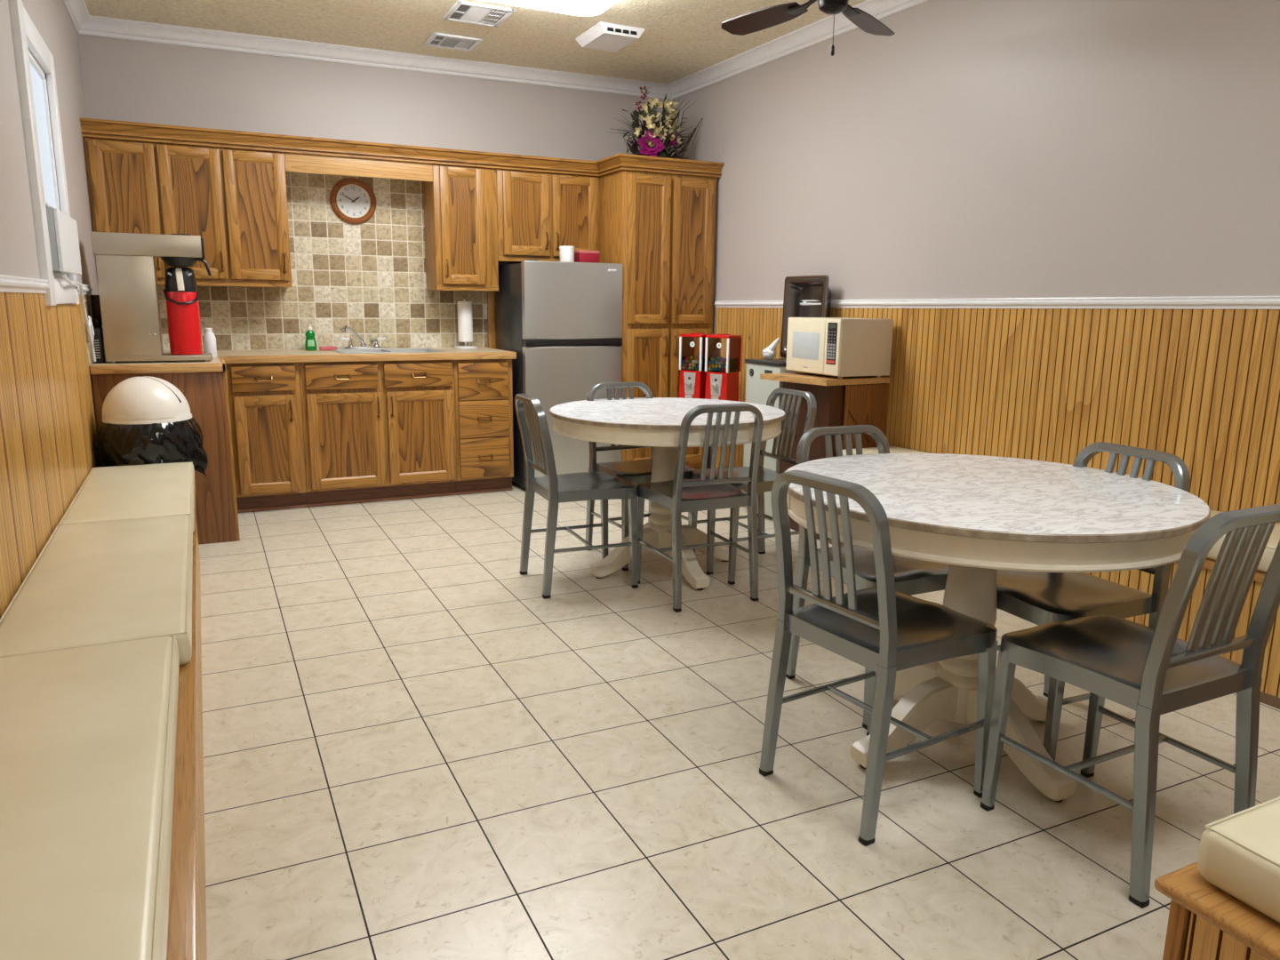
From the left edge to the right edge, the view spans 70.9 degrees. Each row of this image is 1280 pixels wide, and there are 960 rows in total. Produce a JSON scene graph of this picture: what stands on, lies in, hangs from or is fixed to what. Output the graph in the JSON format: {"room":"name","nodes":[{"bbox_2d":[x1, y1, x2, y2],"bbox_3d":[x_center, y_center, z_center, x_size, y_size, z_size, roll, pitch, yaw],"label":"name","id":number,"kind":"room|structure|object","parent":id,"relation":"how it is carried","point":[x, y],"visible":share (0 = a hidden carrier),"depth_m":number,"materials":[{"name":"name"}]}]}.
{"room":"break room","nodes":[
{"label":"break room","id":0,"kind":"room"},
{"bbox_2d":[0,0,101,467],"bbox_3d":[-1.598,-0.629,1.978,0.120,2.900,7.237,-5,12,-25],"label":"wall","id":1,"kind":"structure","parent":0,"point":[19,257],"depth_m":3.24,"materials":[{"name":"grey paint"}]},
{"bbox_2d":[0,274,49,293],"bbox_3d":[-1.014,-0.240,0.993,0.026,0.045,4.850,-5,12,-25],"label":"trim","id":2,"kind":"structure","parent":1,"relation":"attached to","point":[8,284],"depth_m":2.67,"materials":[{"name":"white wood"}]},
{"bbox_2d":[8,0,79,305],"bbox_3d":[-2.276,-1.186,3.434,0.058,1.015,0.895,-5,12,-25],"label":"window","id":3,"kind":"structure","parent":1,"relation":"in","point":[34,92],"depth_m":3.31,"materials":[{"name":"grey"}]},
{"bbox_2d":[45,202,81,275],"bbox_3d":[-2.277,-0.926,3.494,0.106,0.239,0.630,-5,12,-25],"label":"air conditioner","id":4,"kind":"object","parent":3,"relation":"in","point":[63,235],"visible":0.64,"depth_m":3.32,"materials":[{"name":"grey plastic"}]},
{"bbox_2d":[60,272,95,361],"bbox_3d":[-2.383,-0.671,3.831,0.023,0.394,1.007,-5,12,-26],"label":"power cord","id":5,"kind":"object","parent":4,"relation":"hanging from","point":[88,321],"visible":1,"depth_m":4.11,"materials":[{"name":"white plastic"}]},
{"bbox_2d":[0,291,100,618],"bbox_3d":[-1.283,0.288,1.626,0.007,1.244,6.013,-5,12,-25],"label":"wainscoting","id":6,"kind":"structure","parent":1,"relation":"attached to","point":[48,433],"depth_m":2.81,"materials":[{"name":"brown wood"}]},
{"bbox_2d":[78,284,92,294],"bbox_3d":[-2.583,-0.884,4.165,0.026,0.045,0.555,-5,12,-25],"label":"trim","id":7,"kind":"structure","parent":1,"relation":"attached to","point":[86,290],"depth_m":4.23,"materials":[{"name":"white wood"}]},
{"bbox_2d":[90,295,101,319],"bbox_3d":[-2.723,-0.871,4.583,0.114,0.142,0.140,-5,12,-25],"label":"dispenser","id":8,"kind":"object","parent":1,"relation":"attached to","point":[94,299],"visible":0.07,"depth_m":4.50,"materials":[{"name":"black plastic"}]},
{"bbox_2d":[77,33,671,351],"bbox_3d":[-1.478,-1.430,6.047,3.955,2.900,0.120,-5,12,-25],"label":"wall","id":9,"kind":"structure","parent":0,"point":[126,80],"depth_m":5.61,"materials":[{"name":"grey paint"}]},
{"bbox_2d":[82,136,292,287],"bbox_3d":[-2.585,-1.532,5.201,1.005,0.797,0.350,-5,12,-25],"label":"upper cabinet","id":10,"kind":"object","parent":9,"relation":"attached to","point":[235,199],"visible":0.78,"depth_m":5.09,"materials":[{"name":"brown wood"}]},
{"bbox_2d":[284,152,432,181],"bbox_3d":[-1.690,-1.907,5.442,0.866,0.134,0.019,-5,12,-25],"label":"valance board","id":11,"kind":"object","parent":10,"relation":"attached to","point":[293,162],"visible":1,"depth_m":5.43,"materials":[{"name":"brown wood"}]},
{"bbox_2d":[80,117,724,177],"bbox_3d":[-1.209,-1.980,5.409,3.730,0.088,0.432,-5,12,-25],"label":"crown molding","id":12,"kind":"structure","parent":10,"relation":"attached to","point":[91,127],"depth_m":5.45,"materials":[{"name":"brown wood"}]},
{"bbox_2d":[83,166,487,365],"bbox_3d":[-1.825,-1.313,5.138,2.292,1.185,1.222,-5,12,-25],"label":"backsplash","id":13,"kind":"structure","parent":9,"relation":"attached to","point":[368,277],"depth_m":5.79,"materials":[{"name":"tile"}]},
{"bbox_2d":[329,177,375,223],"bbox_3d":[-1.821,-1.773,5.713,0.282,0.282,0.030,-5,12,-25],"label":"wall clock","id":14,"kind":"object","parent":13,"relation":"attached to","point":[353,201],"visible":1,"depth_m":5.71,"materials":[{"name":"brown wood"}]},
{"bbox_2d":[336,184,369,217],"bbox_3d":[-1.825,-1.775,5.720,0.210,0.210,0.008,-5,12,-25],"label":"clock face","id":15,"kind":"object","parent":14,"relation":"on","point":[353,201],"depth_m":5.72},
{"bbox_2d":[423,163,498,291],"bbox_3d":[-1.166,-1.648,5.879,0.410,0.800,0.350,-5,12,-25],"label":"upper cabinet","id":16,"kind":"object","parent":9,"relation":"attached to","point":[460,221],"visible":1,"depth_m":5.76,"materials":[{"name":"brown wood"}]},
{"bbox_2d":[487,291,496,348],"bbox_3d":[-1.029,-0.780,6.322,0.072,1.450,0.018,-5,12,-25],"label":"trim","id":17,"kind":"structure","parent":9,"relation":"attached to","point":[491,295],"depth_m":6.24,"materials":[{"name":"brown wood"}]},
{"bbox_2d":[496,168,599,263],"bbox_3d":[-0.654,-1.786,6.105,0.722,0.605,0.350,-5,12,-25],"label":"upper cabinet","id":18,"kind":"object","parent":9,"relation":"attached to","point":[538,213],"visible":0.88,"depth_m":5.96,"materials":[{"name":"brown wood"}]},
{"bbox_2d":[84,0,866,84],"bbox_3d":[0.240,-2.115,2.587,4.172,0.138,7.477,-5,12,-25],"label":"ceiling","id":19,"kind":"structure","parent":0,"point":[679,39],"depth_m":5.08,"materials":[{"name":"beige paint"}]},
{"bbox_2d":[423,32,482,51],"bbox_3d":[-1.122,-2.620,5.376,0.290,0.014,0.266,-5,12,-25],"label":"ceiling vent","id":20,"kind":"object","parent":19,"relation":"in","point":[441,40],"visible":1,"depth_m":5.36,"materials":[{"name":"grey plastic"}]},
{"bbox_2d":[456,39,475,49],"bbox_3d":[-1.049,-2.625,5.411,0.076,0.006,0.214,-5,12,-25],"label":"grille","id":21,"kind":"object","parent":20,"relation":"attached to","point":[461,44],"depth_m":5.42,"materials":[{"name":"white metal"}]},
{"bbox_2d":[442,0,514,27],"bbox_3d":[-0.875,-2.514,4.852,0.308,0.012,0.323,-5,12,-25],"label":"ceiling vent","id":22,"kind":"object","parent":19,"relation":"in","point":[461,11],"visible":1,"depth_m":4.84,"materials":[{"name":"grey plastic"}]},
{"bbox_2d":[480,9,506,24],"bbox_3d":[-0.796,-2.519,4.890,0.082,0.006,0.271,-5,12,-25],"label":"grille","id":23,"kind":"object","parent":22,"relation":"attached to","point":[492,17],"depth_m":4.89,"materials":[{"name":"white metal"}]},
{"bbox_2d":[482,0,619,15],"bbox_3d":[-0.669,-2.332,4.164,1.255,0.087,0.570,-5,12,-25],"label":"ceiling light","id":24,"kind":"object","parent":19,"relation":"attached to","point":[573,7],"visible":1,"depth_m":4.42,"materials":[{"name":"white plastic"}]},
{"bbox_2d":[575,21,644,51],"bbox_3d":[-0.178,-2.567,5.221,0.274,0.052,0.371,-5,12,-25],"label":"ceiling vent","id":25,"kind":"object","parent":19,"relation":"in","point":[603,36],"visible":1,"depth_m":5.13,"materials":[{"name":"white plastic"}]},
{"bbox_2d":[720,0,894,55],"bbox_3d":[0.751,-2.004,3.650,1.170,0.529,1.197,-5,12,-25],"label":"ceiling fan","id":26,"kind":"object","parent":19,"relation":"hanging from","point":[765,18],"visible":1,"depth_m":3.92,"materials":[{"name":"brown wood"}]},
{"bbox_2d":[198,480,1279,959],"bbox_3d":[0.208,0.692,3.139,4.332,0.100,7.637,-5,12,-25],"label":"floor","id":27,"kind":"structure","parent":0,"point":[412,750],"depth_m":2.38,"materials":[{"name":"beige tile"}]},
{"bbox_2d":[101,376,191,465],"bbox_3d":[-2.312,-0.055,4.261,0.372,0.874,0.372,-5,12,-25],"label":"trash can","id":28,"kind":"object","parent":27,"relation":"on","point":[139,399],"visible":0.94,"depth_m":4.08,"materials":[{"name":"white plastic"}]},
{"bbox_2d":[93,416,207,477],"bbox_3d":[-2.293,-0.149,4.219,0.462,0.276,0.405,-5,12,-25],"label":"trash bag","id":29,"kind":"object","parent":28,"relation":"in","point":[115,444],"visible":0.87,"depth_m":4.07,"materials":[{"name":"black plastic"}]},
{"bbox_2d":[91,371,239,544],"bbox_3d":[-2.593,-0.199,4.975,0.583,0.875,1.197,-5,12,-25],"label":"base cabinet","id":30,"kind":"object","parent":27,"relation":"on","point":[206,394],"visible":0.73,"depth_m":4.52,"materials":[{"name":"brown wood"}]},
{"bbox_2d":[89,347,516,374],"bbox_3d":[-1.817,-0.711,5.247,2.289,0.042,1.231,-5,12,-25],"label":"countertop","id":31,"kind":"structure","parent":30,"relation":"on","point":[218,364],"depth_m":5.18,"materials":[{"name":"beige laminate"}]},
{"bbox_2d":[91,319,105,363],"bbox_3d":[-2.667,-0.685,4.421,0.060,0.209,0.162,-5,12,-25],"label":"coffee grinder","id":32,"kind":"object","parent":31,"relation":"on","point":[98,339],"visible":0.66,"depth_m":4.37,"materials":[{"name":"black plastic"}]},
{"bbox_2d":[93,339,100,358],"bbox_3d":[-2.634,-0.635,4.357,0.024,0.089,0.002,-5,12,-25],"label":"grille","id":33,"kind":"object","parent":32,"relation":"attached to","point":[96,342],"depth_m":4.36,"materials":[{"name":"grey plastic"}]},
{"bbox_2d":[90,232,212,363],"bbox_3d":[-2.413,-0.909,4.496,0.503,0.626,0.240,-5,12,-25],"label":"coffee brewer","id":34,"kind":"object","parent":31,"relation":"on","point":[125,262],"visible":0.98,"depth_m":4.36,"materials":[{"name":"silver metal"}]},
{"bbox_2d":[163,266,202,354],"bbox_3d":[-2.313,-0.857,4.548,0.164,0.434,0.167,-5,12,-25],"label":"airpot","id":35,"kind":"object","parent":34,"relation":"on","point":[181,294],"visible":1,"depth_m":4.50,"materials":[{"name":"red plastic"}]},
{"bbox_2d":[166,291,202,354],"bbox_3d":[-2.317,-0.806,4.565,0.152,0.329,0.152,-5,12,-25],"label":"pot","id":36,"kind":"object","parent":35,"relation":"attached to","point":[182,308],"depth_m":4.51,"materials":[{"name":"red plastic"}]},
{"bbox_2d":[160,256,211,275],"bbox_3d":[-2.295,-1.072,4.506,0.209,0.089,0.175,6,13,27],"label":"basket","id":37,"kind":"object","parent":34,"relation":"on","point":[171,261],"depth_m":4.46,"materials":[{"name":"black plastic"}]},
{"bbox_2d":[202,328,216,358],"bbox_3d":[-2.329,-0.743,4.861,0.066,0.159,0.066,-5,12,-25],"label":"bottle","id":38,"kind":"object","parent":31,"relation":"on","point":[209,340],"visible":0.87,"depth_m":4.84,"materials":[{"name":"plastic"}]},
{"bbox_2d":[304,324,316,350],"bbox_3d":[-2.075,-0.896,5.658,0.070,0.159,0.047,-5,12,-25],"label":"dish soap bottle","id":39,"kind":"object","parent":31,"relation":"on","point":[310,344],"visible":1,"depth_m":5.64,"materials":[{"name":"green plastic"}]},
{"bbox_2d":[319,346,337,350],"bbox_3d":[-1.987,-0.839,5.726,0.105,0.022,0.060,-5,12,-25],"label":"sponge","id":40,"kind":"object","parent":31,"relation":"on","point":[320,348],"visible":0.96,"depth_m":5.70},
{"bbox_2d":[340,325,385,349],"bbox_3d":[-1.829,-0.920,5.775,0.180,0.156,0.365,6,13,27],"label":"faucet","id":41,"kind":"object","parent":31,"relation":"on","point":[363,345],"visible":1,"depth_m":5.81,"materials":[{"name":"silver metal"}]},
{"bbox_2d":[331,347,447,353],"bbox_3d":[-1.604,-0.805,5.716,0.644,0.040,0.482,-5,12,-25],"label":"sink","id":42,"kind":"object","parent":31,"relation":"in","point":[412,349],"visible":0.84,"depth_m":5.83,"materials":[{"name":"silver metal"}]},
{"bbox_2d":[336,348,438,352],"bbox_3d":[-1.598,-0.802,5.704,0.592,0.039,0.402,-5,12,-25],"label":"basin","id":43,"kind":"object","parent":42,"relation":"in","point":[360,350],"depth_m":5.84,"materials":[{"name":"silver metal"}]},
{"bbox_2d":[454,299,478,349],"bbox_3d":[-1.180,-1.054,6.069,0.160,0.329,0.160,-5,12,-25],"label":"paper towel holder","id":44,"kind":"object","parent":31,"relation":"on","point":[465,315],"visible":1,"depth_m":6.03,"materials":[{"name":"white paper"}]},
{"bbox_2d":[166,478,207,959],"bbox_3d":[-1.021,0.712,1.644,0.407,0.410,5.645,-5,12,-25],"label":"bench","id":45,"kind":"object","parent":27,"relation":"on","point":[187,915],"visible":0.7,"depth_m":1.58,"materials":[{"name":"brown wood"}]},
{"bbox_2d":[0,634,179,959],"bbox_3d":[-0.934,0.504,1.387,0.381,0.098,1.250,-5,12,-25],"label":"bench cushion","id":46,"kind":"object","parent":45,"relation":"on","point":[88,733],"visible":1,"depth_m":1.32,"materials":[{"name":"beige leather"}]},
{"bbox_2d":[0,514,192,665],"bbox_3d":[-1.474,0.279,2.504,0.405,0.094,1.270,-5,12,-25],"label":"bench cushion","id":47,"kind":"object","parent":45,"relation":"on","point":[95,583],"visible":0.91,"depth_m":2.29,"materials":[{"name":"beige leather"}]},
{"bbox_2d":[57,462,194,532],"bbox_3d":[-2.000,0.064,3.572,0.409,0.092,1.150,-5,12,-25],"label":"bench cushion","id":48,"kind":"object","parent":45,"relation":"on","point":[132,492],"visible":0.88,"depth_m":3.42,"materials":[{"name":"beige leather"}]},
{"bbox_2d":[225,362,306,512],"bbox_3d":[-2.278,-0.288,5.445,0.397,0.873,0.631,-5,12,-25],"label":"base cabinet","id":49,"kind":"object","parent":27,"relation":"on","point":[265,398],"visible":0.92,"depth_m":5.20,"materials":[{"name":"brown wood"}]},
{"bbox_2d":[298,360,456,506],"bbox_3d":[-1.690,-0.336,5.727,0.907,0.873,0.631,-5,12,-25],"label":"base cabinet","id":50,"kind":"object","parent":27,"relation":"on","point":[373,430],"visible":0.98,"depth_m":5.47,"materials":[{"name":"brown wood"}]},
{"bbox_2d":[453,359,513,495],"bbox_3d":[-1.110,-0.384,6.004,0.378,0.873,0.631,-5,12,-25],"label":"base cabinet","id":51,"kind":"object","parent":27,"relation":"on","point":[483,388],"visible":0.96,"depth_m":5.75,"materials":[{"name":"brown wood"}]},
{"bbox_2d":[495,259,622,487],"bbox_3d":[-0.557,-0.718,6.133,0.674,1.492,0.632,-5,12,-25],"label":"refrigerator","id":52,"kind":"object","parent":27,"relation":"on","point":[562,321],"visible":0.76,"depth_m":5.82,"materials":[{"name":"grey metal"}]},
{"bbox_2d":[559,246,574,262],"bbox_3d":[-0.479,-1.468,5.879,0.100,0.120,0.100,-5,12,-25],"label":"tub","id":53,"kind":"object","parent":52,"relation":"on","point":[566,253],"visible":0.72,"depth_m":5.84,"materials":[{"name":"plastic"}]},
{"bbox_2d":[574,250,599,263],"bbox_3d":[-0.359,-1.472,5.972,0.144,0.095,0.124,-5,12,-25],"label":"box","id":54,"kind":"object","parent":52,"relation":"on","point":[580,256],"visible":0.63,"depth_m":5.92,"materials":[{"name":"red cardboard"}]},
{"bbox_2d":[514,393,638,598],"bbox_3d":[-0.286,0.041,3.974,0.467,0.843,0.406,-4,12,-22],"label":"metal chair","id":55,"kind":"object","parent":27,"relation":"on","point":[604,486],"visible":0.97,"depth_m":3.89,"materials":[{"name":"grey metal"}]},
{"bbox_2d":[584,381,695,571],"bbox_3d":[-0.006,-0.041,4.408,0.406,0.843,0.467,-5,13,-28],"label":"metal chair","id":56,"kind":"object","parent":27,"relation":"on","point":[636,471],"visible":0.53,"depth_m":4.43,"materials":[{"name":"grey metal"}]},
{"bbox_2d":[599,169,716,470],"bbox_3d":[0.059,-1.072,6.393,0.698,2.100,0.730,-5,12,-25],"label":"pantry cabinet","id":57,"kind":"object","parent":27,"relation":"on","point":[660,227],"visible":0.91,"depth_m":6.02,"materials":[{"name":"brown wood"}]},
{"bbox_2d":[609,86,702,159],"bbox_3d":[0.103,-2.336,6.065,0.392,0.554,0.617,7,13,31],"label":"flower arrangement","id":58,"kind":"object","parent":57,"relation":"on","point":[650,143],"visible":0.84,"depth_m":5.96,"materials":[{"name":"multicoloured plant"}]},
{"bbox_2d":[549,397,785,590],"bbox_3d":[0.120,0.050,4.175,1.070,0.757,1.070,-5,12,-25],"label":"pedestal table","id":59,"kind":"object","parent":27,"relation":"on","point":[656,422],"visible":0.76,"depth_m":3.98,"materials":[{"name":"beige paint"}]},
{"bbox_2d":[636,403,763,612],"bbox_3d":[0.246,0.075,3.833,0.406,0.843,0.467,-4,12,-24],"label":"metal chair","id":60,"kind":"object","parent":27,"relation":"on","point":[680,495],"visible":0.99,"depth_m":3.68,"materials":[{"name":"grey metal"}]},
{"bbox_2d":[706,446,711,468],"bbox_3d":[0.436,-0.192,5.808,0.400,0.606,0.400,8,14,34],"label":"stand","id":61,"kind":"object","parent":27,"relation":"on","point":[709,447],"visible":0.02,"depth_m":5.80,"materials":[{"name":"black metal"}]},
{"bbox_2d":[679,332,708,399],"bbox_3d":[0.356,-0.717,5.751,0.166,0.442,0.192,8,14,34],"label":"machine","id":62,"kind":"object","parent":61,"relation":"on","point":[692,382],"visible":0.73,"depth_m":5.71,"materials":[{"name":"red metal"}]},
{"bbox_2d":[704,333,742,401],"bbox_3d":[0.514,-0.694,5.641,0.166,0.442,0.192,8,14,34],"label":"machine","id":63,"kind":"object","parent":61,"relation":"on","point":[721,385],"visible":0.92,"depth_m":5.61,"materials":[{"name":"red metal"}]},
{"bbox_2d":[689,387,816,584],"bbox_3d":[0.525,0.004,4.208,0.467,0.843,0.406,-5,12,-25],"label":"metal chair","id":64,"kind":"object","parent":27,"relation":"on","point":[766,477],"visible":0.48,"depth_m":4.21,"materials":[{"name":"grey metal"}]},
{"bbox_2d":[743,358,800,520],"bbox_3d":[0.864,-0.247,5.309,0.388,0.917,0.355,-5,12,-25],"label":"machine","id":65,"kind":"object","parent":27,"relation":"on","point":[757,390],"visible":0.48,"depth_m":5.18,"materials":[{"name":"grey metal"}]},
{"bbox_2d":[761,337,779,359],"bbox_3d":[0.754,-0.766,5.231,0.079,0.128,0.112,-5,12,-25],"label":"plastic bag","id":66,"kind":"object","parent":65,"relation":"on","point":[768,353],"visible":1,"depth_m":5.20,"materials":[{"name":"white plastic"}]},
{"bbox_2d":[779,275,831,358],"bbox_3d":[0.986,-0.948,5.257,0.103,0.480,0.410,-5,12,-25],"label":"coffee maker","id":67,"kind":"object","parent":65,"relation":"on","point":[796,289],"visible":0.6,"depth_m":5.33,"materials":[{"name":"black plastic"}]},
{"bbox_2d":[760,372,890,540],"bbox_3d":[1.001,-0.140,4.925,0.538,0.860,0.468,-5,12,-25],"label":"stand","id":68,"kind":"object","parent":27,"relation":"on","point":[856,400],"visible":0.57,"depth_m":4.74,"materials":[{"name":"brown wood"}]},
{"bbox_2d":[785,317,893,378],"bbox_3d":[1.063,-0.715,4.829,0.347,0.306,0.457,-5,12,-25],"label":"microwave oven","id":69,"kind":"object","parent":68,"relation":"on","point":[839,347],"visible":1,"depth_m":4.66,"materials":[{"name":"beige plastic"}]},
{"bbox_2d":[785,424,949,729],"bbox_3d":[0.757,0.273,2.859,0.406,0.843,0.467,-5,12,-25],"label":"metal chair","id":70,"kind":"object","parent":27,"relation":"on","point":[912,576],"visible":0.38,"depth_m":2.88,"materials":[{"name":"grey metal"}]},
{"bbox_2d":[759,469,997,846],"bbox_3d":[0.601,0.386,2.274,0.467,0.843,0.406,-6,13,-32],"label":"metal chair","id":71,"kind":"object","parent":27,"relation":"on","point":[885,630],"visible":0.99,"depth_m":2.17,"materials":[{"name":"grey metal"}]},
{"bbox_2d":[784,453,1210,802],"bbox_3d":[0.922,0.385,2.521,1.070,0.757,1.070,-5,12,-25],"label":"pedestal table","id":72,"kind":"object","parent":27,"relation":"on","point":[978,516],"visible":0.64,"depth_m":2.30,"materials":[{"name":"white stone"}]},
{"bbox_2d":[828,537,1279,709],"bbox_3d":[1.850,0.379,3.505,0.395,0.410,2.973,-5,13,-27],"label":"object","id":73,"kind":"object","parent":27,"relation":"on","point":[1138,580],"visible":0.06,"depth_m":2.94,"materials":[{"name":"brown wood"}]},
{"bbox_2d":[862,447,878,454],"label":"bench cushion","id":74,"kind":"object","parent":73,"relation":"on","point":[875,450],"depth_m":4.56,"materials":[{"name":"beige leather"}]},
{"bbox_2d":[888,446,928,453],"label":"bench cushion","id":75,"kind":"object","parent":73,"relation":"on","point":[892,449],"depth_m":4.57,"materials":[{"name":"beige leather"}]},
{"bbox_2d":[1206,534,1225,560],"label":"bench cushion","id":76,"kind":"object","parent":73,"relation":"on","point":[1212,555],"depth_m":2.98,"materials":[{"name":"beige leather"}]},
{"bbox_2d":[1209,509,1223,518],"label":"bench cushion","id":77,"kind":"object","parent":73,"relation":"on","point":[1213,513],"depth_m":3.26,"materials":[{"name":"beige leather"}]},
{"bbox_2d":[1256,523,1279,573],"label":"bench cushion","id":78,"kind":"object","parent":73,"relation":"on","point":[1268,555],"depth_m":2.85,"materials":[{"name":"beige leather"}]},
{"bbox_2d":[996,441,1190,761],"bbox_3d":[1.225,0.331,2.590,0.467,0.843,0.406,-4,12,-23],"label":"metal chair","id":79,"kind":"object","parent":27,"relation":"on","point":[1038,598],"visible":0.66,"depth_m":2.48,"materials":[{"name":"grey metal"}]},
{"bbox_2d":[980,504,1279,908],"bbox_3d":[1.136,0.433,2.067,0.406,0.843,0.467,-5,12,-26],"label":"metal chair","id":80,"kind":"object","parent":27,"relation":"on","point":[1150,672],"visible":0.96,"depth_m":1.95,"materials":[{"name":"grey metal"}]},
{"bbox_2d":[1154,862,1279,959],"bbox_3d":[1.682,0.775,1.483,1.769,0.410,0.600,-5,12,-25],"label":"bench","id":81,"kind":"object","parent":27,"relation":"on","point":[1205,922],"visible":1,"depth_m":1.28,"materials":[{"name":"brown wood"}]},
{"bbox_2d":[1197,796,1279,923],"bbox_3d":[1.689,0.523,1.435,1.691,0.100,0.550,-5,12,-25],"label":"bench cushion","id":82,"kind":"object","parent":81,"relation":"on","point":[1238,853],"visible":1,"depth_m":1.27,"materials":[{"name":"beige leather"}]},
{"bbox_2d":[671,0,1279,462],"bbox_3d":[1.950,-0.923,3.674,0.120,2.900,7.244,-5,13,-27],"label":"wall","id":83,"kind":"structure","parent":0,"point":[974,148],"depth_m":4.02,"materials":[{"name":"grey paint"}]},
{"bbox_2d":[62,0,927,99],"bbox_3d":[0.240,-2.025,2.603,3.932,0.126,7.239,-5,12,-25],"label":"trim","id":84,"kind":"structure","parent":83,"relation":"attached to","point":[84,23],"depth_m":5.46,"materials":[{"name":"white wood"}]},
{"bbox_2d":[713,296,1279,309],"bbox_3d":[2.042,-0.667,3.381,0.026,0.098,6.553,-5,13,-27],"label":"trim","id":85,"kind":"structure","parent":83,"relation":"attached to","point":[1225,302],"depth_m":3.85,"materials":[{"name":"white wood"}]},
{"bbox_2d":[715,307,1279,523],"bbox_3d":[2.043,-0.054,3.506,0.007,1.262,6.553,-5,13,-27],"label":"wainscoting","id":86,"kind":"structure","parent":83,"relation":"attached to","point":[1201,387],"depth_m":3.77,"materials":[{"name":"brown wood"}]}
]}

